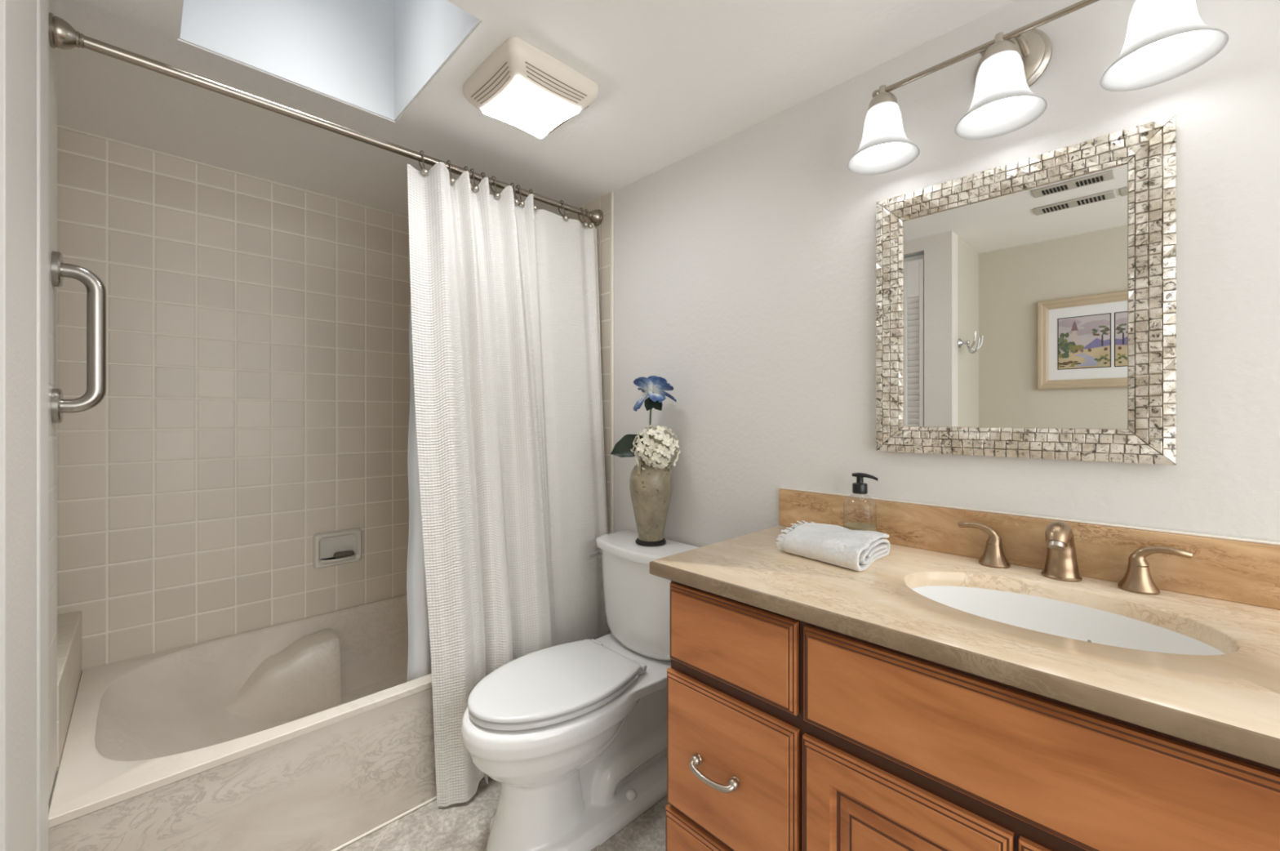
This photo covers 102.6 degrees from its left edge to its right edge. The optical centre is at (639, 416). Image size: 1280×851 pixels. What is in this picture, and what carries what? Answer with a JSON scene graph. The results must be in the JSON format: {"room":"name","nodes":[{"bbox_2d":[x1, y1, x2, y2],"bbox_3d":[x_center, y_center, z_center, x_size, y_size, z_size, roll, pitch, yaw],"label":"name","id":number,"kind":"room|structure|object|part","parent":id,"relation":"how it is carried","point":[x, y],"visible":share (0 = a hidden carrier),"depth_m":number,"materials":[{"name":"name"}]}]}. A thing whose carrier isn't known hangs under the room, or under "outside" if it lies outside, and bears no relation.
{"room":"bathroom","nodes":[
{"label":"bathroom","id":0,"kind":"room"},
{"bbox_2d":[6,0,36,850],"bbox_3d":[-1.028,0.134,0.786,0.102,2.096,0.343,0,0,-44],"label":"wall","id":1,"kind":"structure","parent":0,"point":[21,15],"depth_m":0.83,"materials":[{"name":"paint"}]},
{"bbox_2d":[0,0,6,850],"bbox_3d":[-0.907,0.164,0.664,0.108,2.035,0.013,0,0,-44],"label":"trim","id":2,"kind":"structure","parent":1,"relation":"attached to","point":[2,2],"depth_m":0.70,"materials":[{"name":"white paint"}]},
{"bbox_2d":[36,0,48,850],"bbox_3d":[-1.189,0.134,0.954,0.106,2.096,0.121,0,0,-44],"label":"trim","id":3,"kind":"structure","parent":1,"relation":"attached to","point":[42,5],"depth_m":0.96,"materials":[{"name":"white paint"}]},
{"bbox_2d":[48,0,57,810],"bbox_3d":[-1.349,0.134,1.036,0.210,2.096,0.219,0,0,-44],"label":"wall tile","id":4,"kind":"structure","parent":1,"relation":"attached to","point":[52,53],"depth_m":1.12,"materials":[{"name":"beige tile"}]},
{"bbox_2d":[50,250,106,422],"bbox_3d":[-1.264,-0.175,1.158,0.081,0.379,0.077,0,0,-44],"label":"grab bar","id":5,"kind":"object","parent":4,"relation":"attached to","point":[95,391],"visible":1,"depth_m":1.16,"materials":[{"name":"metal"}]},
{"bbox_2d":[48,12,603,226],"bbox_3d":[-0.717,-0.828,1.619,1.510,0.073,0.067,0,0,-44],"label":"curtain rod","id":6,"kind":"object","parent":4,"relation":"attached to","point":[62,35],"visible":0.96,"depth_m":1.32,"materials":[{"name":"silver metal"}]},
{"bbox_2d":[418,150,428,175],"bbox_3d":[-0.691,-0.804,1.628,0.023,0.089,0.060,0,0,-44],"label":"curtain hook","id":7,"kind":"object","parent":6,"relation":"hanging from","point":[424,171],"visible":0.86,"depth_m":1.61,"materials":[{"name":"silver metal"}]},
{"bbox_2d":[446,160,455,184],"bbox_3d":[-0.627,-0.804,1.689,0.023,0.089,0.060,0,0,-44],"label":"curtain hook","id":8,"kind":"object","parent":6,"relation":"hanging from","point":[452,180],"visible":0.75,"depth_m":1.67,"materials":[{"name":"silver metal"}]},
{"bbox_2d":[470,168,479,191],"bbox_3d":[-0.569,-0.804,1.746,0.023,0.089,0.060,0,0,-44],"label":"curtain hook","id":9,"kind":"object","parent":6,"relation":"hanging from","point":[475,188],"visible":0.8,"depth_m":1.73,"materials":[{"name":"silver metal"}]},
{"bbox_2d":[489,176,500,199],"bbox_3d":[-0.511,-0.804,1.802,0.023,0.089,0.060,0,0,-44],"label":"curtain hook","id":10,"kind":"object","parent":6,"relation":"hanging from","point":[497,195],"visible":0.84,"depth_m":1.79,"materials":[{"name":"silver metal"}]},
{"bbox_2d":[510,182,519,204],"bbox_3d":[-0.457,-0.804,1.854,0.023,0.089,0.060,0,0,-44],"label":"curtain hook","id":11,"kind":"object","parent":6,"relation":"hanging from","point":[516,200],"visible":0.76,"depth_m":1.84,"materials":[{"name":"silver metal"}]},
{"bbox_2d":[515,184,524,207],"bbox_3d":[-0.441,-0.804,1.870,0.023,0.089,0.060,0,0,-44],"label":"curtain hook","id":12,"kind":"object","parent":6,"relation":"hanging from","point":[522,203],"visible":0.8,"depth_m":1.85,"materials":[{"name":"silver metal"}]},
{"bbox_2d":[528,189,537,211],"bbox_3d":[-0.402,-0.804,1.908,0.023,0.089,0.060,0,0,-44],"label":"curtain hook","id":13,"kind":"object","parent":6,"relation":"hanging from","point":[535,207],"visible":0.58,"depth_m":1.89,"materials":[{"name":"silver metal"}]},
{"bbox_2d":[558,200,568,221],"bbox_3d":[-0.302,-0.804,2.005,0.023,0.089,0.060,0,0,-44],"label":"curtain hook","id":14,"kind":"object","parent":6,"relation":"hanging from","point":[566,218],"visible":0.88,"depth_m":1.99,"materials":[{"name":"silver metal"}]},
{"bbox_2d":[406,304,431,681],"bbox_3d":[-0.477,0.049,1.861,0.709,1.635,0.043,0,0,-44],"label":"liner","id":15,"kind":"object","parent":14,"relation":"hanging from","point":[419,664],"visible":0.06,"depth_m":1.64,"materials":[{"name":"plastic"}]},
{"bbox_2d":[577,207,588,227],"bbox_3d":[-0.231,-0.804,2.074,0.023,0.089,0.060,0,0,-44],"label":"curtain hook","id":16,"kind":"object","parent":6,"relation":"hanging from","point":[585,224],"visible":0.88,"depth_m":2.06,"materials":[{"name":"silver metal"}]},
{"bbox_2d":[582,208,593,228],"bbox_3d":[-0.214,-0.804,2.090,0.023,0.089,0.060,0,0,-44],"label":"curtain hook","id":17,"kind":"object","parent":6,"relation":"hanging from","point":[590,225],"visible":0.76,"depth_m":2.07,"materials":[{"name":"silver metal"}]},
{"bbox_2d":[57,610,81,773],"bbox_3d":[-1.609,0.901,1.377,0.112,0.560,0.634,0,0,-44],"label":"wall ledge","id":18,"kind":"object","parent":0,"point":[68,624],"visible":0.3,"depth_m":1.39,"materials":[{"name":"tile"}]},
{"bbox_2d":[57,127,410,670],"bbox_3d":[-1.515,0.134,1.981,2.368,2.096,0.100,0,0,-44],"label":"wall","id":19,"kind":"structure","parent":0,"point":[255,405],"depth_m":1.89,"materials":[{"name":"tile"}]},
{"bbox_2d":[57,124,408,218],"bbox_3d":[-1.288,-0.911,2.129,1.621,0.007,0.004,0,0,-44],"label":"trim","id":20,"kind":"structure","parent":19,"relation":"attached to","point":[58,126],"depth_m":1.87,"materials":[{"name":"beige tile"}]},
{"bbox_2d":[312,527,361,568],"bbox_3d":[-1.252,0.549,2.133,0.178,0.142,0.048,0,0,-44],"label":"soap dish","id":21,"kind":"object","parent":19,"relation":"attached to","point":[325,544],"visible":0.99,"depth_m":2.13,"materials":[{"name":"ceramic"}]},
{"bbox_2d":[333,550,354,558],"bbox_3d":[-1.238,0.576,2.143,0.076,0.026,0.024,0,0,-44],"label":"soap bar","id":22,"kind":"object","parent":21,"relation":"in","point":[348,553],"visible":1,"depth_m":2.13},
{"bbox_2d":[337,776,671,850],"bbox_3d":[-0.209,1.231,0.635,2.368,0.100,3.850,0,0,-44],"label":"floor","id":23,"kind":"structure","parent":0,"point":[460,826],"depth_m":1.46,"materials":[{"name":"stone"}]},
{"bbox_2d":[48,594,436,850],"bbox_3d":[-0.953,0.996,1.860,1.506,0.369,0.852,0,0,-44],"label":"bathtub","id":24,"kind":"object","parent":23,"relation":"on","point":[311,733],"visible":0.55,"depth_m":1.46,"materials":[{"name":"stone"}]},
{"bbox_3d":[-1.376,1.000,1.896,0.450,0.263,0.155,0,0,-44],"label":"armrest","id":25,"kind":"part","parent":24,"relation":"part of","materials":[{"name":"ceramic"}]},
{"bbox_2d":[461,529,697,850],"bbox_3d":[-0.173,0.813,1.582,0.768,0.737,0.480,0,0,-44],"label":"toilet","id":26,"kind":"object","parent":23,"relation":"on","point":[573,735],"visible":0.91,"depth_m":1.46,"materials":[{"name":"ceramic"}]},
{"bbox_3d":[-0.263,0.784,1.489,0.470,0.014,0.352,0,0,-44],"label":"seat","id":27,"kind":"part","parent":26,"relation":"part of","materials":[{"name":"plastic"}]},
{"bbox_3d":[-0.258,0.762,1.493,0.487,0.018,0.355,0,0,-44],"label":"lid","id":28,"kind":"part","parent":26,"relation":"part of","materials":[{"name":"plastic"}]},
{"bbox_3d":[-0.173,0.989,1.576,0.760,0.384,0.375,0,0,-44],"label":"bowl","id":29,"kind":"part","parent":26,"relation":"part of","materials":[{"name":"ceramic"}]},
{"bbox_3d":[-0.155,0.509,1.918,0.065,0.028,0.022,0,0,-44],"label":"flush lever","id":30,"kind":"part","parent":26,"relation":"part of","materials":[{"name":"silver metal"}]},
{"bbox_3d":[0.036,0.633,1.779,0.192,0.314,0.452,0,0,-44],"label":"tank","id":31,"kind":"part","parent":26,"relation":"part of","materials":[{"name":"ceramic"}]},
{"bbox_3d":[0.032,0.460,1.775,0.205,0.032,0.472,0,0,-44],"label":"tank lid","id":32,"kind":"part","parent":26,"relation":"part of","materials":[{"name":"ceramic"}]},
{"bbox_2d":[629,457,672,546],"bbox_3d":[0.037,0.292,1.801,0.151,0.304,0.149,0,0,-44],"label":"vase","id":33,"kind":"object","parent":26,"relation":"on","point":[651,487],"visible":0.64,"depth_m":1.75,"materials":[{"name":"ceramic"}]},
{"bbox_3d":[0.004,0.170,1.757,0.015,0.049,0.041,0,0,38],"label":"lug handle","id":34,"kind":"part","parent":33,"relation":"part of","materials":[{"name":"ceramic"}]},
{"bbox_2d":[610,423,680,469],"bbox_3d":[0.020,0.174,1.753,0.244,0.300,0.146,0,0,-2],"label":"hydrangea","id":35,"kind":"object","parent":33,"relation":"in","point":[655,447],"visible":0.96,"depth_m":1.74,"materials":[{"name":"white plant"}]},
{"bbox_2d":[633,375,675,436],"bbox_3d":[0.045,0.092,1.777,0.134,0.464,0.143,0,0,-29],"label":"flower","id":36,"kind":"object","parent":33,"relation":"in","point":[655,384],"visible":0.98,"depth_m":1.77,"materials":[{"name":"blue plant"}]},
{"bbox_3d":[0.037,0.124,1.793,0.014,0.400,0.022,0,0,-19],"label":"stem","id":37,"kind":"part","parent":36,"relation":"part of","materials":[{"name":"green plant"}]},
{"bbox_3d":[0.092,0.170,1.786,0.041,0.049,0.015,0,0,16],"label":"lug handle","id":38,"kind":"part","parent":33,"relation":"part of","materials":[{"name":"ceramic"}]},
{"bbox_2d":[665,580,1279,850],"bbox_3d":[0.580,0.767,0.966,0.572,0.828,1.005,0,0,-44],"label":"vanity cabinet","id":39,"kind":"object","parent":23,"relation":"on","point":[784,733],"visible":0.99,"depth_m":0.80,"materials":[{"name":"brown wood"}]},
{"bbox_3d":[0.171,0.973,1.042,0.020,0.186,0.325,0,0,-44],"label":"drawer","id":40,"kind":"part","parent":39,"relation":"part of","materials":[{"name":"brown wood"}]},
{"bbox_3d":[0.145,0.720,1.032,0.038,0.025,0.117,0,0,-44],"label":"handle","id":41,"kind":"part","parent":39,"relation":"part of","materials":[{"name":"silver metal"}]},
{"bbox_3d":[0.172,0.719,1.041,0.020,0.300,0.320,0,0,-44],"label":"drawer","id":42,"kind":"part","parent":39,"relation":"part of","materials":[{"name":"brown wood"}]},
{"bbox_3d":[0.175,0.457,1.038,0.020,0.168,0.310,0,0,-44],"label":"drawer","id":43,"kind":"part","parent":39,"relation":"part of","materials":[{"name":"brown wood"}]},
{"bbox_3d":[0.399,0.819,0.808,0.020,0.496,0.309,0,0,-44],"label":"door","id":44,"kind":"part","parent":39,"relation":"part of","materials":[{"name":"brown wood"}]},
{"bbox_2d":[649,524,1279,768],"bbox_3d":[0.579,0.337,0.976,0.562,0.030,1.022,0,0,-44],"label":"countertop","id":45,"kind":"structure","parent":39,"relation":"on","point":[1228,702],"depth_m":0.78,"materials":[{"name":"stone"}]},
{"bbox_2d":[775,520,889,570],"bbox_3d":[0.450,0.293,1.206,0.223,0.058,0.222,0,0,-44],"label":"hand towel","id":46,"kind":"object","parent":45,"relation":"on","point":[836,544],"visible":1,"depth_m":1.15,"materials":[{"name":"fabric"}]},
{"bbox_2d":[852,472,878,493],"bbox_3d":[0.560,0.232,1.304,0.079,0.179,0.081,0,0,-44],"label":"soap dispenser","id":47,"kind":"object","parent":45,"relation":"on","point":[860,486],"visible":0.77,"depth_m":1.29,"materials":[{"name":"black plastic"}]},
{"bbox_2d":[911,585,1225,654],"bbox_3d":[0.695,0.425,0.882,0.332,0.147,0.476,0,0,-44],"label":"sink","id":48,"kind":"object","parent":45,"relation":"in","point":[1044,615],"visible":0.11,"depth_m":0.97,"materials":[{"name":"ceramic"}]},
{"bbox_2d":[957,520,1192,594],"bbox_3d":[0.829,0.264,1.014,0.113,0.116,0.362,0,0,-44],"label":"faucet","id":49,"kind":"object","parent":45,"relation":"on","point":[1060,562],"visible":1,"depth_m":1.00,"materials":[{"name":"brown metal"}]},
{"bbox_3d":[0.751,0.256,1.134,0.029,0.044,0.083,0,0,-44],"label":"lever","id":50,"kind":"part","parent":49,"relation":"part of","materials":[{"name":"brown metal"}]},
{"bbox_3d":[0.770,0.299,1.115,0.057,0.046,0.057,0,0,-44],"label":"handle","id":51,"kind":"part","parent":49,"relation":"part of","materials":[{"name":"brown metal"}]},
{"bbox_3d":[0.830,0.264,1.014,0.110,0.116,0.064,0,0,-44],"label":"spout","id":52,"kind":"part","parent":49,"relation":"part of","materials":[{"name":"brown metal"}]},
{"bbox_3d":[0.927,0.299,0.953,0.057,0.046,0.057,0,0,-44],"label":"handle","id":53,"kind":"part","parent":49,"relation":"part of","materials":[{"name":"brown metal"}]},
{"bbox_3d":[0.946,0.256,0.934,0.029,0.044,0.083,0,0,-44],"label":"lever","id":54,"kind":"part","parent":49,"relation":"part of","materials":[{"name":"brown metal"}]},
{"bbox_3d":[0.622,0.819,0.577,0.020,0.496,0.319,0,0,-44],"label":"door","id":55,"kind":"part","parent":39,"relation":"part of","materials":[{"name":"brown wood"}]},
{"bbox_2d":[52,0,1014,216],"bbox_3d":[-0.209,-0.916,0.635,2.368,0.004,3.850,0,0,-44],"label":"ceiling","id":56,"kind":"structure","parent":0,"point":[675,79],"depth_m":1.44,"materials":[{"name":"paint"}]},
{"bbox_2d":[177,0,481,121],"bbox_3d":[-0.744,-1.256,1.215,0.535,0.675,0.603,0,0,-44],"label":"window","id":57,"kind":"structure","parent":56,"relation":"attached to","point":[375,56],"depth_m":1.44,"materials":[{"name":"white"}]},
{"bbox_2d":[462,36,598,138],"bbox_3d":[-0.303,-0.874,1.422,0.285,0.080,0.285,0,0,-44],"label":"exhaust fan","id":58,"kind":"object","parent":56,"relation":"attached to","point":[520,85],"visible":1,"depth_m":1.36,"materials":[{"name":"white plastic"}]},
{"bbox_2d":[613,0,1279,546],"bbox_3d":[0.639,0.134,1.389,0.100,2.096,3.750,0,0,-44],"label":"wall","id":59,"kind":"structure","parent":0,"point":[744,264],"depth_m":1.33,"materials":[{"name":"paint"}]},
{"bbox_2d":[560,192,610,533],"bbox_3d":[-0.411,0.134,2.395,0.007,2.096,0.842,0,0,-44],"label":"wall tile","id":60,"kind":"structure","parent":59,"relation":"attached to","point":[602,203],"depth_m":2.11,"materials":[{"name":"beige tile"}]},
{"bbox_2d":[610,191,613,632],"bbox_3d":[-0.114,0.134,2.086,0.010,2.096,0.016,0,0,-44],"label":"trim","id":61,"kind":"structure","parent":59,"relation":"attached to","point":[611,193],"depth_m":2.08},
{"bbox_2d":[875,115,1176,464],"bbox_3d":[0.797,-0.231,1.131,0.032,0.639,0.534,0,0,-44],"label":"wall mirror","id":62,"kind":"object","parent":59,"relation":"attached to","point":[1026,308],"visible":1,"depth_m":1.08,"materials":[{"name":"tile"}]},
{"bbox_3d":[0.798,-0.231,1.131,0.002,0.518,0.412,0,0,-44],"label":"mirror pane","id":63,"kind":"part","parent":62,"relation":"part of","materials":[{"name":"clear glass"}]},
{"bbox_2d":[778,486,1279,608],"bbox_3d":[0.774,0.266,1.166,0.016,0.111,1.022,0,0,-44],"label":"backsplash","id":64,"kind":"structure","parent":59,"relation":"attached to","point":[1242,570],"depth_m":1.04,"materials":[{"name":"stone"}]},
{"bbox_2d":[847,0,1228,174],"bbox_3d":[0.749,-0.726,1.061,0.197,0.236,0.616,0,0,-44],"label":"vanity light","id":65,"kind":"object","parent":59,"relation":"attached to","point":[1166,40],"visible":1,"depth_m":1.02,"materials":[{"name":"white glass"}]},
{"bbox_3d":[0.574,-0.670,1.212,0.060,0.108,0.060,0,0,-44],"label":"bulb","id":66,"kind":"part","parent":65,"relation":"part of","materials":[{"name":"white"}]},
{"bbox_3d":[0.574,-0.670,1.212,0.155,0.124,0.155,0,0,-44],"label":"lamp shade","id":67,"kind":"part","parent":65,"relation":"part of","materials":[{"name":"white glass"}]},
{"bbox_3d":[0.734,-0.670,1.047,0.060,0.108,0.060,0,0,-44],"label":"bulb","id":68,"kind":"part","parent":65,"relation":"part of","materials":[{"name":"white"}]},
{"bbox_3d":[0.734,-0.670,1.047,0.155,0.124,0.155,0,0,-44],"label":"lamp shade","id":69,"kind":"part","parent":65,"relation":"part of","materials":[{"name":"white glass"}]},
{"bbox_3d":[0.790,-0.771,1.060,0.094,0.022,0.015,0,0,-44],"label":"arm","id":70,"kind":"part","parent":65,"relation":"part of","materials":[{"name":"silver metal"}]},
{"bbox_3d":[0.895,-0.670,0.881,0.060,0.108,0.060,0,0,-44],"label":"bulb","id":71,"kind":"part","parent":65,"relation":"part of","materials":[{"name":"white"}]},
{"bbox_3d":[0.895,-0.670,0.881,0.155,0.124,0.155,0,0,-44],"label":"lamp shade","id":72,"kind":"part","parent":65,"relation":"part of","materials":[{"name":"white glass"}]},
{"bbox_3d":[-0.540,-0.804,1.774,0.023,0.089,0.060,0,0,-44],"label":"curtain hook","id":73,"kind":"object","parent":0,"visible":0},
{"bbox_2d":[407,161,610,806],"bbox_3d":[-0.397,0.185,1.793,0.759,1.976,0.168,0,0,-44],"label":"shower curtain","id":74,"kind":"object","parent":73,"relation":"hanging from","point":[504,295],"visible":0.82,"depth_m":1.73,"materials":[{"name":"white fabric"}]}
]}

